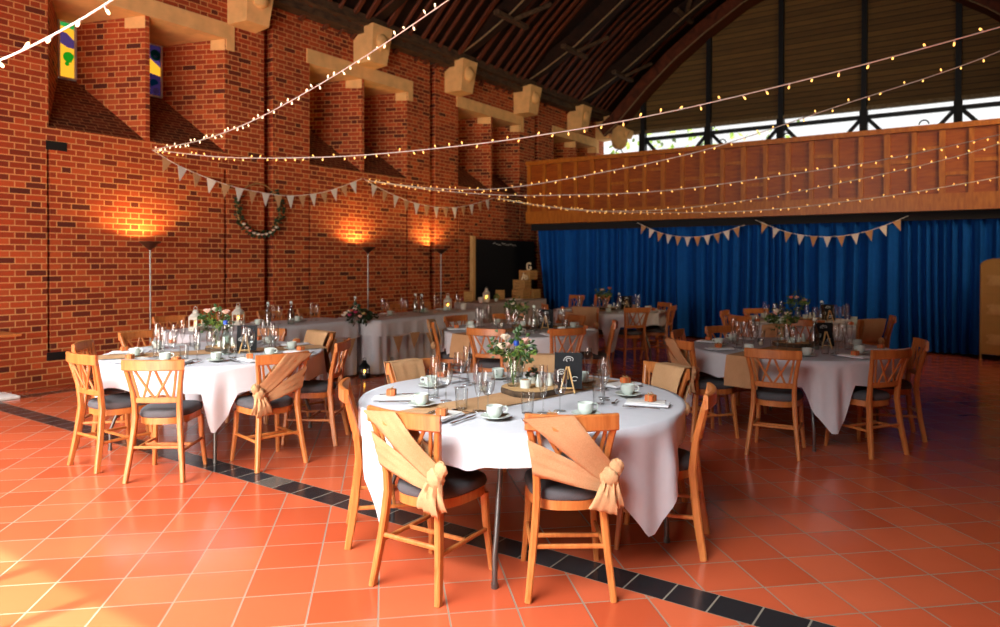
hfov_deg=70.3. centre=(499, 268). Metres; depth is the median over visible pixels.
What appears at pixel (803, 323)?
dining chair
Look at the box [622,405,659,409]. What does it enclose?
fork
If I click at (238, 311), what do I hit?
lantern
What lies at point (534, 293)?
wooden crate
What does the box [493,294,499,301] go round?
herb plant
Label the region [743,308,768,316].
dining chair
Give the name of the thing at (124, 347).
box
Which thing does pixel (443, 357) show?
dining chair
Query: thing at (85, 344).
dining chair
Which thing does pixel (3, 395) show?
side table
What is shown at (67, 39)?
window
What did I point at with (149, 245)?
floor lamp
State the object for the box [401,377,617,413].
table runner
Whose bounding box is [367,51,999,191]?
fairy lights
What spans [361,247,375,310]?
floor lamp
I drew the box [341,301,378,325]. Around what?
centrepiece
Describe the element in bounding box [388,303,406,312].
dining chair
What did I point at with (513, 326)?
log slice
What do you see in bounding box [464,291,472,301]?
box
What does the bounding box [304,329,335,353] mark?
sash
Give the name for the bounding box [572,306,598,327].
sash
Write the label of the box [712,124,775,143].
window
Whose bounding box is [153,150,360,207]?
bunting
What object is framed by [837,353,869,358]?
napkin
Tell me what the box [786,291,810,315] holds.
flower vase
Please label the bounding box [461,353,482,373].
round table
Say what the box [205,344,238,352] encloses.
log slice
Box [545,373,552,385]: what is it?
salt shaker
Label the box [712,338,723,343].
teacup
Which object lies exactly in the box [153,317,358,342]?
table overlay
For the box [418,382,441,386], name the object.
saucer
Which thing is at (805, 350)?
teacup
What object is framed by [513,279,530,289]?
wooden crate
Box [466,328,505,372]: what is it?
dining chair
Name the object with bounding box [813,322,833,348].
chalkboard
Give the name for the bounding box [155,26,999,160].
fairy lights
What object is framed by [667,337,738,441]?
dining chair
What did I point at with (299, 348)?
box
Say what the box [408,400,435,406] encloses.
saucer
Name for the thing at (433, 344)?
sash
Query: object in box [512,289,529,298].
wooden crate
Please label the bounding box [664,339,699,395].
sash
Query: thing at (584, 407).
teacup
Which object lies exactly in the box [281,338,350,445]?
dining chair
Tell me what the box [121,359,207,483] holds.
dining chair
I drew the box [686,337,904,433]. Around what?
tablecloth
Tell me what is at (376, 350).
tablecloth
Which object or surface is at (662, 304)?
dining chair
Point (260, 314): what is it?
dining chair
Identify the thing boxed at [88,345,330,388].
table runner
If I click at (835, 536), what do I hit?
floor
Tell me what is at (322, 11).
wall beam
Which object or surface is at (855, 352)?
box
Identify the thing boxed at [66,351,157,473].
dining chair
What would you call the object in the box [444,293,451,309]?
lantern
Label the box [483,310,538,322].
tablecloth
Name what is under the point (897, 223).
bunting
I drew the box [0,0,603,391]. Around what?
wall
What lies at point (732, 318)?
dining chair
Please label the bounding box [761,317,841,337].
table runner
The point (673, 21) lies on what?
trim
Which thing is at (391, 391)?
box
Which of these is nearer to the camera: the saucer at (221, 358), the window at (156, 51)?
the saucer at (221, 358)
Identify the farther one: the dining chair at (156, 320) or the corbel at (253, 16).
the corbel at (253, 16)
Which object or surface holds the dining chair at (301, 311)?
on the floor
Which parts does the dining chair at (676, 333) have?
rail, seat, leg, leg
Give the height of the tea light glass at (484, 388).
0.060 m
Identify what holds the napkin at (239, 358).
on the tablecloth at (218, 383)
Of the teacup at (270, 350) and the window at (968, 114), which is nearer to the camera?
the teacup at (270, 350)
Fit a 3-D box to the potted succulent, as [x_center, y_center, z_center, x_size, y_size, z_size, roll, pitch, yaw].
[0.198,0.661,4.412,0.106,0.100,0.077,0,1,-21]
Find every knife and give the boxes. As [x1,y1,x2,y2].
[379,401,409,402]
[449,415,475,423]
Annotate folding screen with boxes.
[979,258,999,359]
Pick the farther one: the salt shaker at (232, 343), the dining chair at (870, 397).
the salt shaker at (232, 343)
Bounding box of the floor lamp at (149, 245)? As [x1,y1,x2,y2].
[138,241,160,343]
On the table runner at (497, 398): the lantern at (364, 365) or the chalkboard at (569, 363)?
the chalkboard at (569, 363)
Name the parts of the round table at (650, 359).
leg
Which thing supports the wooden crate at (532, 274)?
on the wooden crate at (517, 284)
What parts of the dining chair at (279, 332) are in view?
rail, leg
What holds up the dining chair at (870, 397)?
on the floor
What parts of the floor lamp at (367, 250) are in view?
lamp shade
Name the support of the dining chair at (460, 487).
on the floor
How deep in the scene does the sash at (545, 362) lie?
5.17 m
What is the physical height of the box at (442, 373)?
0.050 m
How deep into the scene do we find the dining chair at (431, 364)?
5.02 m
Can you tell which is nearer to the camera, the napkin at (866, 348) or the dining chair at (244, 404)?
the dining chair at (244, 404)
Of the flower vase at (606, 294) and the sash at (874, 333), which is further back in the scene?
the flower vase at (606, 294)
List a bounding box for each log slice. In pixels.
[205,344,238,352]
[501,382,558,397]
[511,324,539,328]
[599,307,620,309]
[772,340,811,347]
[792,317,820,319]
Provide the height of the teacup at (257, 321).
0.058 m
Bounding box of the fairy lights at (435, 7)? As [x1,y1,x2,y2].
[154,0,448,150]
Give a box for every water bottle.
[220,320,230,353]
[287,301,294,323]
[509,340,521,382]
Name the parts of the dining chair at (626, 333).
leg, seat frame, seat, leg, rail, rail, leg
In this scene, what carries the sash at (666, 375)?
attached to the dining chair at (648, 366)
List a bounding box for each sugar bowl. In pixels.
[217,340,225,346]
[520,378,531,388]
[787,337,794,342]
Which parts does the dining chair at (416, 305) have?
rail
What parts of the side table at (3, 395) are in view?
plate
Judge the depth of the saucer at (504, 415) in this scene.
3.58 m
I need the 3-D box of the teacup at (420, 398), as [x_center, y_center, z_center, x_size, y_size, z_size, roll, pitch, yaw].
[-0.434,0.714,3.875,0.083,0.058,0.100,0,1,17]
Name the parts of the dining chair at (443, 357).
leg, seat, seat frame, leg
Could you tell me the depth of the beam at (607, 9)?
16.36 m
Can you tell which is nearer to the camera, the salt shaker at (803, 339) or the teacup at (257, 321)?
the salt shaker at (803, 339)
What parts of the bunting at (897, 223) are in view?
cord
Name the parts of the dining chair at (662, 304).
leg, rail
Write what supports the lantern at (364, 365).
on the floor
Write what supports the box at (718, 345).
on the napkin at (708, 348)
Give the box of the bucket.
[460,303,466,309]
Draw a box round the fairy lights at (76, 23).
[0,0,112,67]
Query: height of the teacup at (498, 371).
0.058 m
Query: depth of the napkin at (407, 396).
4.03 m
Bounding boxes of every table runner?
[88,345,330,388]
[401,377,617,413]
[449,324,580,359]
[563,309,623,323]
[724,339,843,389]
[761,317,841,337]
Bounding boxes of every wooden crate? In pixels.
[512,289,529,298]
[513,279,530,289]
[519,270,536,279]
[525,289,540,298]
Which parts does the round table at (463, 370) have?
leg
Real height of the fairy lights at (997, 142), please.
1.232 m
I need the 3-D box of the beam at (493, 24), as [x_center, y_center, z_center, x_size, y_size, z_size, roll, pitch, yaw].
[3.848,-5.979,11.846,12.020,3.240,0.238,1,1,35]
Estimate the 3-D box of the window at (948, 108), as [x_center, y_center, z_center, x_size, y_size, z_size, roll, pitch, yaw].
[9.644,-3.389,16.721,1.827,0.890,0.110,1,1,35]
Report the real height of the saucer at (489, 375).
0.017 m
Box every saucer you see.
[206,357,225,360]
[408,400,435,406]
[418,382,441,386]
[481,412,509,419]
[487,374,508,378]
[571,410,600,414]
[582,378,594,382]
[615,391,640,396]
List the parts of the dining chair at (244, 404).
leg, leg, seat, seat frame, leg, rail, leg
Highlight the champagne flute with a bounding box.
[472,364,482,410]
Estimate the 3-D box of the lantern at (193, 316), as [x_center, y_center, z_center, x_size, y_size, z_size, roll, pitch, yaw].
[-3.412,0.564,7.962,0.144,0.275,0.144,0,1,12]
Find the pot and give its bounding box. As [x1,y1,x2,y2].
[528,376,536,383]
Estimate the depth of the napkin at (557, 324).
8.86 m
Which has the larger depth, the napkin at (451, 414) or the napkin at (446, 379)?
the napkin at (446, 379)
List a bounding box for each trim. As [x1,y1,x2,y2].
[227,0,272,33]
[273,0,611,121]
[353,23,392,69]
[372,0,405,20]
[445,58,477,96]
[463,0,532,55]
[514,84,541,117]
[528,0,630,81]
[531,209,999,230]
[567,104,591,132]
[582,0,711,101]
[595,115,633,148]
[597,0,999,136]
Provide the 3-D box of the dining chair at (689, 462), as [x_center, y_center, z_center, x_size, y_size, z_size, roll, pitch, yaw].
[0.917,1.084,3.926,0.542,0.867,0.441,0,1,19]
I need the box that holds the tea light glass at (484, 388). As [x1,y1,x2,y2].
[478,380,488,391]
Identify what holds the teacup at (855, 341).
on the saucer
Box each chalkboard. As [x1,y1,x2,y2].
[236,325,257,353]
[538,309,552,329]
[554,352,581,393]
[621,296,631,308]
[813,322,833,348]
[821,304,834,321]
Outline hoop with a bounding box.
[233,183,285,238]
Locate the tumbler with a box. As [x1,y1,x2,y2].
[455,387,467,408]
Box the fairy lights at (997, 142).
[499,142,999,212]
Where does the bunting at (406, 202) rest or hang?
attached to the wall
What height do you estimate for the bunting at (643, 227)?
0.514 m
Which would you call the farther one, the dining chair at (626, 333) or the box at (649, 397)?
the dining chair at (626, 333)
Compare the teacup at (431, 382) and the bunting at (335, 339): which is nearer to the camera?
the teacup at (431, 382)
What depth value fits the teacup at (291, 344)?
6.34 m
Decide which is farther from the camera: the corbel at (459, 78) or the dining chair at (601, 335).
the corbel at (459, 78)
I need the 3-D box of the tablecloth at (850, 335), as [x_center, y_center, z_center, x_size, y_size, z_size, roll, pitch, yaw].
[4.066,1.001,9.478,1.818,0.576,1.886,1,1,35]
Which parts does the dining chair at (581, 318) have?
rail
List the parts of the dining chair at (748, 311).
rail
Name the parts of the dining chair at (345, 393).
rail, leg, leg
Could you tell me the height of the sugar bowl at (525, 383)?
0.052 m
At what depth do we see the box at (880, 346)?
6.36 m
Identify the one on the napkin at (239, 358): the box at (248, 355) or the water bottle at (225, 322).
the box at (248, 355)
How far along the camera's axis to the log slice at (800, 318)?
9.49 m
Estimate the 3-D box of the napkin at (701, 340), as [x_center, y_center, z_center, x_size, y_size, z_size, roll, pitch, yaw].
[2.070,0.717,7.003,0.240,0.017,0.124,1,1,37]
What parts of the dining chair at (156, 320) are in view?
leg, rail, leg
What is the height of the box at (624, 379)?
0.050 m
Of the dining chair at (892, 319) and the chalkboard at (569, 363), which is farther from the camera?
the dining chair at (892, 319)
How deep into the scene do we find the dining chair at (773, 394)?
5.67 m
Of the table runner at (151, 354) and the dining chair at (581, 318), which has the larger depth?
the dining chair at (581, 318)
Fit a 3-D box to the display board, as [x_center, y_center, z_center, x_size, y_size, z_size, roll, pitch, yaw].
[0.112,0.325,16.730,0.090,2.100,2.615,1,1,35]
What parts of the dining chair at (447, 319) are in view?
leg, rail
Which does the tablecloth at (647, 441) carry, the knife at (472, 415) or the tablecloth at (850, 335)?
the knife at (472, 415)
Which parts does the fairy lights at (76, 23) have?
bulb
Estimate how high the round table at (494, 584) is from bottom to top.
0.744 m
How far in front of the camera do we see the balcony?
13.19 m
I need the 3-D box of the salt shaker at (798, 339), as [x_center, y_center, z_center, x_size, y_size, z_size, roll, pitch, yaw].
[2.814,0.654,6.700,0.046,0.078,0.045,1,1,35]
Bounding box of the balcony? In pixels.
[526,118,999,223]
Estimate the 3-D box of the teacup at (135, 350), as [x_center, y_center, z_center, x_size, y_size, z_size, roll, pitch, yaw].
[-3.024,0.688,5.890,0.100,0.058,0.083,1,1,39]
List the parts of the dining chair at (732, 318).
rail, leg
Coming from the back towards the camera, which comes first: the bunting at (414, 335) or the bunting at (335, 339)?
the bunting at (414, 335)
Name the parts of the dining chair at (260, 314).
rail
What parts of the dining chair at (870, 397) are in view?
leg, leg, seat frame, seat, leg, rail, rail, leg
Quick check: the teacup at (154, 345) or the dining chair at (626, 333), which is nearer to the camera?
the teacup at (154, 345)
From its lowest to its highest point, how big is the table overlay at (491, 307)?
0.228 m
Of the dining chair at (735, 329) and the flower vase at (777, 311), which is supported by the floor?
the dining chair at (735, 329)
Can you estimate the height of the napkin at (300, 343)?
0.017 m
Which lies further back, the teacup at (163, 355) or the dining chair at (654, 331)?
the dining chair at (654, 331)
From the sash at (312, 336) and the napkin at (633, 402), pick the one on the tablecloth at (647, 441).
the napkin at (633, 402)
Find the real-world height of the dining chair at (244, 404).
0.867 m
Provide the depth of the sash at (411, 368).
4.83 m
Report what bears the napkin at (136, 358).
on the tablecloth at (218, 383)
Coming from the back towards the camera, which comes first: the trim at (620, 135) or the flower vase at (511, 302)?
the trim at (620, 135)
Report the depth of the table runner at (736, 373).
5.99 m
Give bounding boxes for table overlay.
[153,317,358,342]
[339,309,482,335]
[454,298,545,314]
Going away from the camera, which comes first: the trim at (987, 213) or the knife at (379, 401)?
the knife at (379, 401)
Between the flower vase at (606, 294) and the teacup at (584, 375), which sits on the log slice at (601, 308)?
the flower vase at (606, 294)
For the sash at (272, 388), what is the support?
attached to the dining chair at (244, 404)
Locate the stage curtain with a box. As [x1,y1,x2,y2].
[538,219,999,355]
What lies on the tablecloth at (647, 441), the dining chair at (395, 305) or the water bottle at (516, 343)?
the water bottle at (516, 343)
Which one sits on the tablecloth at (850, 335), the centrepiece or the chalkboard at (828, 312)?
the chalkboard at (828, 312)
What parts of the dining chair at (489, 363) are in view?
leg, rail, rail, seat, seat frame, leg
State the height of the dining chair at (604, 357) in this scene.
0.867 m
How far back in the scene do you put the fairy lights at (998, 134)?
9.52 m
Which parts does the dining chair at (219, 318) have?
rail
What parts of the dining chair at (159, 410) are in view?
leg, rail, leg, rail, seat frame, seat, leg, leg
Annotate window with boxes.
[58,19,76,80]
[150,43,162,97]
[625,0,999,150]
[646,132,703,149]
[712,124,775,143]
[784,116,858,136]
[868,106,953,128]
[963,101,999,120]
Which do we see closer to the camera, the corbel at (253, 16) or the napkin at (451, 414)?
the napkin at (451, 414)
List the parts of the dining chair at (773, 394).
leg, leg, rail, rail, seat frame, seat, leg, leg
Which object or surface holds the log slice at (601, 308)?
on the table runner at (570, 313)
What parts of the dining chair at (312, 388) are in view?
leg, seat frame, seat, leg, rail, rail, leg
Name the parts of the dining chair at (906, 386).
seat, seat frame, leg, rail, leg, rail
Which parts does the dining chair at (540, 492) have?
leg, leg, seat frame, seat, rail, leg, leg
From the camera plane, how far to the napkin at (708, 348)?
6.39 m
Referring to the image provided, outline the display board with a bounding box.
[470,236,533,300]
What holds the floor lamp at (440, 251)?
on the floor
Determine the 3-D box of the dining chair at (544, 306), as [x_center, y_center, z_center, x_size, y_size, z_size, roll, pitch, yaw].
[0.943,1.008,11.554,0.542,0.867,0.441,0,1,-7]
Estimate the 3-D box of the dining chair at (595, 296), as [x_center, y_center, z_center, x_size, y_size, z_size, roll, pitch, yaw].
[1.931,0.982,14.457,0.542,0.867,0.441,0,1,-38]
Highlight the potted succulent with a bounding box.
[525,367,539,383]
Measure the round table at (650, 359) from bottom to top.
0.744 m
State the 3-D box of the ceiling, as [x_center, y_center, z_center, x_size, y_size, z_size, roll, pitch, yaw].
[1.846,-5.964,8.938,12.500,3.741,21.700,1,1,35]
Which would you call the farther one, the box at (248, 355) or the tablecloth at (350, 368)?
the tablecloth at (350, 368)
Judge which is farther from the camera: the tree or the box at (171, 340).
the tree
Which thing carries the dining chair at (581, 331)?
on the floor
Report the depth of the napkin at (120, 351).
6.04 m
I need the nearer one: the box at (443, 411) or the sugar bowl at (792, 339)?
the box at (443, 411)
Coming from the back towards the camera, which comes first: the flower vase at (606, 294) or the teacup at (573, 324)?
the flower vase at (606, 294)
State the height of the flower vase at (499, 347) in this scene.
0.371 m
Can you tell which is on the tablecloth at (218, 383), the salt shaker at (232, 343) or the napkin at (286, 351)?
the napkin at (286, 351)
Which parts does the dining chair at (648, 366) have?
leg, rail, leg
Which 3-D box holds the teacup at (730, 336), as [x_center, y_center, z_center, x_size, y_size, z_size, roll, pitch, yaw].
[2.326,0.688,7.124,0.100,0.058,0.083,0,1,-5]
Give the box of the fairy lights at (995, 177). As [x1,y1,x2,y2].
[497,177,997,213]
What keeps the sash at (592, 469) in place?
attached to the dining chair at (540, 492)
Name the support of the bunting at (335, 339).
hanging from the table overlay at (343, 328)
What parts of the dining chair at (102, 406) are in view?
leg, rail, rail, leg, seat frame, seat, leg, leg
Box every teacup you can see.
[129,347,142,354]
[152,341,161,347]
[159,352,173,359]
[211,352,221,359]
[222,336,230,341]
[254,319,263,323]
[262,336,273,342]
[264,347,277,354]
[287,341,296,347]
[410,392,428,404]
[420,375,436,385]
[486,404,507,417]
[492,367,503,376]
[570,322,578,326]
[578,401,598,413]
[582,371,588,380]
[621,383,639,394]
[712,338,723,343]
[726,334,736,339]
[744,344,753,347]
[802,347,813,354]
[849,339,861,344]
[853,345,864,352]
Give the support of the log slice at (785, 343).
on the table runner at (736, 373)
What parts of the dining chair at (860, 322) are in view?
leg, rail, rail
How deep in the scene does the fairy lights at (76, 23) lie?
2.92 m
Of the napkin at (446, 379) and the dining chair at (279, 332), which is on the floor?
the dining chair at (279, 332)
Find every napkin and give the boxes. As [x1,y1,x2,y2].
[109,350,141,353]
[112,357,148,362]
[162,342,184,346]
[185,359,193,363]
[236,357,254,361]
[281,342,308,345]
[283,350,313,352]
[372,394,413,400]
[433,410,464,421]
[436,375,461,382]
[447,327,465,329]
[521,371,544,377]
[553,323,566,325]
[603,381,641,388]
[624,399,670,407]
[696,339,714,342]
[704,347,733,349]
[737,336,754,339]
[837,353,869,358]
[839,324,855,326]
[865,347,889,349]
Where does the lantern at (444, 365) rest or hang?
on the floor
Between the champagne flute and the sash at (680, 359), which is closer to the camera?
the champagne flute
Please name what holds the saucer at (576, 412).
on the tablecloth at (647, 441)
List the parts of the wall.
sloping sill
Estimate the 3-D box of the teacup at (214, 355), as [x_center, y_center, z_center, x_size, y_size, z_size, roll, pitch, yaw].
[-2.237,0.693,5.615,0.100,0.058,0.083,1,1,37]
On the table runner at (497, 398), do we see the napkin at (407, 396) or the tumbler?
the tumbler
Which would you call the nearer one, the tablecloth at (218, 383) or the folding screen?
the tablecloth at (218, 383)
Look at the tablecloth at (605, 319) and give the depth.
10.79 m
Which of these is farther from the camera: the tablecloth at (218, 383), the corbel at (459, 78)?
the corbel at (459, 78)
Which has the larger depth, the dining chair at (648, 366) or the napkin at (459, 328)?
the napkin at (459, 328)
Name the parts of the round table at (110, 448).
leg, leg, leg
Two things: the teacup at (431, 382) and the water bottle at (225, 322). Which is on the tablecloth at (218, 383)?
the water bottle at (225, 322)
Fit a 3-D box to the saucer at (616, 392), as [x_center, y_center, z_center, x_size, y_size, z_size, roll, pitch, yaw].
[0.756,0.742,4.193,0.150,0.017,0.150,0,1,19]
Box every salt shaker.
[230,337,234,345]
[535,374,542,386]
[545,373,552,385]
[796,334,800,341]
[801,333,805,341]
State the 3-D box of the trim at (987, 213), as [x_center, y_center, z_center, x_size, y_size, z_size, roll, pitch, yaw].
[5.298,-0.910,13.366,11.060,0.160,0.080,1,1,35]
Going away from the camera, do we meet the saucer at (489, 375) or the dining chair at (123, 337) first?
the saucer at (489, 375)
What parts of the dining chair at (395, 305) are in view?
rail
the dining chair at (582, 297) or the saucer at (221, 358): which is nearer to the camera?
the saucer at (221, 358)
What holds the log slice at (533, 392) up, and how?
on the table runner at (497, 398)
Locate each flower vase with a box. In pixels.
[197,303,235,345]
[487,324,538,386]
[503,297,529,324]
[595,287,612,306]
[764,302,799,341]
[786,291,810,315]
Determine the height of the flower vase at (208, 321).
0.374 m
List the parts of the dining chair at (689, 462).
leg, leg, seat frame, seat, leg, leg, rail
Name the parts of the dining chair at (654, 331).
leg, seat frame, seat, leg, leg, rail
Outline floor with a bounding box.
[0,335,999,626]
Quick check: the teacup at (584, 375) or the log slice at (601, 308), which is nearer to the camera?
the teacup at (584, 375)
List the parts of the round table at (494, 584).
leg, leg, leg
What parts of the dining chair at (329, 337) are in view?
leg, leg, rail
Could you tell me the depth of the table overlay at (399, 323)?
10.13 m
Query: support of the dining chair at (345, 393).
on the floor
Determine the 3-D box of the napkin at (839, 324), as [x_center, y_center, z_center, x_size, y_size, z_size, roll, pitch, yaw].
[4.322,0.705,8.780,0.124,0.017,0.240,0,1,-31]
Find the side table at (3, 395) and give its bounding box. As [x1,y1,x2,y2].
[0,331,21,400]
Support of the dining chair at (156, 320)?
on the floor
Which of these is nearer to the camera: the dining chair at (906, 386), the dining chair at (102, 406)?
the dining chair at (102, 406)
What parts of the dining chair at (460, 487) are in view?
leg, rail, leg, leg, seat, seat frame, leg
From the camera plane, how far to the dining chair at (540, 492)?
3.26 m
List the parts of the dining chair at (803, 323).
leg, rail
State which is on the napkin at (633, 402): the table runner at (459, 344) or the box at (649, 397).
the box at (649, 397)
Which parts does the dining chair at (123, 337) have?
leg, rail, leg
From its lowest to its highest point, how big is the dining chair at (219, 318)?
0.867 m
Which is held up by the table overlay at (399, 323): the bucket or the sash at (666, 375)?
the bucket
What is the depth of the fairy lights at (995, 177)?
12.77 m
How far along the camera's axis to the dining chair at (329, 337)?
6.77 m
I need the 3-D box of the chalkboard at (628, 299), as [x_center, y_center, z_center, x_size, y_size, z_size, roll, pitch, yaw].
[2.060,0.567,11.568,0.170,0.231,0.143,0,1,9]
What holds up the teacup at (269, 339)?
on the saucer
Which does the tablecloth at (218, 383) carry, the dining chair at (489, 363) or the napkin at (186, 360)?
the napkin at (186, 360)
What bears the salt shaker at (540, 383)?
on the log slice at (533, 392)
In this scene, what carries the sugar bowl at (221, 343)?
on the log slice at (227, 348)
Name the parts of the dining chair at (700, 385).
rail, leg, leg, seat, seat frame, leg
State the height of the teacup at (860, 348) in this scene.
0.058 m
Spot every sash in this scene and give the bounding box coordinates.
[251,353,311,418]
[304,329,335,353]
[363,410,447,518]
[384,358,425,383]
[426,319,441,348]
[506,353,554,372]
[523,415,623,514]
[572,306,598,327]
[651,362,693,415]
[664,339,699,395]
[856,318,885,343]
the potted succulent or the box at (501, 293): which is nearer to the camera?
the potted succulent
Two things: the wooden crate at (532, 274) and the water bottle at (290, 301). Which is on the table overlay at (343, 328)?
the water bottle at (290, 301)
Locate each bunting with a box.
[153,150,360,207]
[330,335,361,356]
[365,179,492,217]
[386,323,482,353]
[637,222,743,245]
[756,216,906,246]
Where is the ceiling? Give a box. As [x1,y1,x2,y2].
[272,0,726,122]
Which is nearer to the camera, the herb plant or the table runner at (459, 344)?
the table runner at (459, 344)
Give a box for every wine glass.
[439,362,452,400]
[597,360,610,397]
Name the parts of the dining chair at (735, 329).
rail, leg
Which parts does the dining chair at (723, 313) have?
rail, leg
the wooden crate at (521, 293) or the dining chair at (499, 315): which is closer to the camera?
the dining chair at (499, 315)
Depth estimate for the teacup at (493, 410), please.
3.54 m
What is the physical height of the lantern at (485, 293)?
0.275 m
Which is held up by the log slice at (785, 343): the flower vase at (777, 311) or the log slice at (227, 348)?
the flower vase at (777, 311)
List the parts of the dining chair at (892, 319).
leg, leg, rail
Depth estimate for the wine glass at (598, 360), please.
4.12 m
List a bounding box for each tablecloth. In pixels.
[95,341,327,432]
[165,337,356,400]
[357,328,443,373]
[358,372,685,536]
[441,323,598,354]
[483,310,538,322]
[553,307,665,352]
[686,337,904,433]
[733,317,855,341]
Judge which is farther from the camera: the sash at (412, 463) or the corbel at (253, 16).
the corbel at (253, 16)
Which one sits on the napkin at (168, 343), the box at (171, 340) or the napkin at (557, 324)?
the box at (171, 340)
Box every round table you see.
[108,390,311,462]
[391,468,669,589]
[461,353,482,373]
[641,335,651,360]
[714,376,878,451]
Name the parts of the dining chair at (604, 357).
seat, seat frame, leg, leg, rail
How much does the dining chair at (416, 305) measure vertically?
0.867 m
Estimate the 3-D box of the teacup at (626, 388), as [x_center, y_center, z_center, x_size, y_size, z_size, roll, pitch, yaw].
[0.762,0.713,4.198,0.100,0.058,0.083,0,1,-29]
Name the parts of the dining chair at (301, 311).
rail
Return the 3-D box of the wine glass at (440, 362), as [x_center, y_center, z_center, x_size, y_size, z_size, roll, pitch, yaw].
[-0.305,0.640,4.020,0.077,0.220,0.078,0,1,-11]
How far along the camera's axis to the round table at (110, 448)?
5.79 m
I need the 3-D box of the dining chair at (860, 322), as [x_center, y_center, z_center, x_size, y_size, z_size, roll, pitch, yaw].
[4.379,1.044,8.732,0.441,0.867,0.542,0,1,-23]
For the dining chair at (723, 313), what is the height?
0.867 m
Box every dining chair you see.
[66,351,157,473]
[71,339,149,448]
[118,329,187,429]
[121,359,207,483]
[152,315,185,329]
[217,312,245,324]
[225,328,286,423]
[230,350,309,472]
[257,309,282,320]
[265,332,332,427]
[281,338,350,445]
[296,307,320,317]
[338,377,427,549]
[367,405,491,607]
[386,357,477,476]
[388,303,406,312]
[413,301,430,309]
[429,322,472,374]
[444,315,477,373]
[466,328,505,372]
[492,313,524,322]
[503,356,506,471]
[521,413,618,603]
[541,303,548,308]
[549,327,585,353]
[557,314,585,370]
[569,295,584,306]
[572,308,605,364]
[580,320,617,377]
[594,295,609,306]
[611,307,649,365]
[614,382,716,561]
[635,302,671,351]
[640,305,676,361]
[642,361,689,502]
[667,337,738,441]
[671,329,729,424]
[705,325,766,413]
[720,310,730,336]
[728,314,752,336]
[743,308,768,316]
[744,347,805,460]
[786,319,824,338]
[824,348,911,459]
[856,320,877,345]
[862,337,928,441]
[883,315,896,347]
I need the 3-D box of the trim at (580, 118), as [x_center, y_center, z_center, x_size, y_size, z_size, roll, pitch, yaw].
[2.204,-4.088,19.451,0.557,0.660,0.500,1,1,35]
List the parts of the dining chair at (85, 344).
leg, rail, leg, seat, leg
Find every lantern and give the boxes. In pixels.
[188,307,202,331]
[232,303,244,324]
[359,357,369,378]
[441,363,447,367]
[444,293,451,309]
[483,290,488,301]
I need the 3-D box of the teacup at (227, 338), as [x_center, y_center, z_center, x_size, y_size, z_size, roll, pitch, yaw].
[-2.626,0.680,6.827,0.083,0.058,0.100,0,1,-21]
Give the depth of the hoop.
11.13 m
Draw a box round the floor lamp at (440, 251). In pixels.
[435,249,446,307]
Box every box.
[120,345,127,350]
[125,352,134,358]
[169,338,175,342]
[172,355,180,359]
[246,352,252,358]
[297,344,304,350]
[386,386,396,395]
[436,405,447,415]
[437,369,446,376]
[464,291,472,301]
[495,290,504,299]
[620,375,630,382]
[645,392,656,401]
[715,342,721,347]
[851,349,859,355]
[877,343,884,348]
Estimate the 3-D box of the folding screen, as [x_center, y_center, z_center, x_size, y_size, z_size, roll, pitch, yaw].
[8.159,0.653,10.876,1.355,1.616,0.188,1,1,35]
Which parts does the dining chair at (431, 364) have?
leg, rail, leg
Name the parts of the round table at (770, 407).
leg, leg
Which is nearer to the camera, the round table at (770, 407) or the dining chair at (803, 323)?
the round table at (770, 407)
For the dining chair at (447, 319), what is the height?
0.867 m
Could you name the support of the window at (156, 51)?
in the wall
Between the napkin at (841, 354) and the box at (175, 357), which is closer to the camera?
the box at (175, 357)
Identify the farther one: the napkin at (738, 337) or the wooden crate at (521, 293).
the wooden crate at (521, 293)
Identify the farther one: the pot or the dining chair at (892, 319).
the dining chair at (892, 319)
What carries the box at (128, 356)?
on the napkin at (136, 358)
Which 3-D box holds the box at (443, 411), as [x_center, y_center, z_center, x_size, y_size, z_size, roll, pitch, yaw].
[-0.292,0.712,3.563,0.052,0.050,0.052,0,1,13]
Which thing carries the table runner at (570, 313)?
on the tablecloth at (605, 319)
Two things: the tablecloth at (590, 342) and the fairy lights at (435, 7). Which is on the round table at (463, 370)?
the tablecloth at (590, 342)
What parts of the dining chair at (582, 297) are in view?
rail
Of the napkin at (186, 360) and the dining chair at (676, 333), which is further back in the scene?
the dining chair at (676, 333)
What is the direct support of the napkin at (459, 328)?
on the tablecloth at (590, 342)
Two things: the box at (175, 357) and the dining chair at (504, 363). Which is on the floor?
the dining chair at (504, 363)
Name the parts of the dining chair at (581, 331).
leg, rail, leg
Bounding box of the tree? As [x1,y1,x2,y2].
[609,120,799,153]
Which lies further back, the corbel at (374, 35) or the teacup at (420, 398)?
the corbel at (374, 35)
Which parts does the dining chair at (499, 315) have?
rail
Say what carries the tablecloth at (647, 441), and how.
on the round table at (494, 584)
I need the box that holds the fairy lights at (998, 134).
[369,134,999,197]
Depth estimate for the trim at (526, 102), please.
17.12 m
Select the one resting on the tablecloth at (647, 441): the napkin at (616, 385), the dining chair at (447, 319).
the napkin at (616, 385)
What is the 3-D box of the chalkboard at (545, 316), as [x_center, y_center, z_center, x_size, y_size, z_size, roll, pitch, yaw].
[0.530,0.597,8.251,0.170,0.231,0.143,0,1,9]
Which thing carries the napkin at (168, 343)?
on the tablecloth at (218, 383)

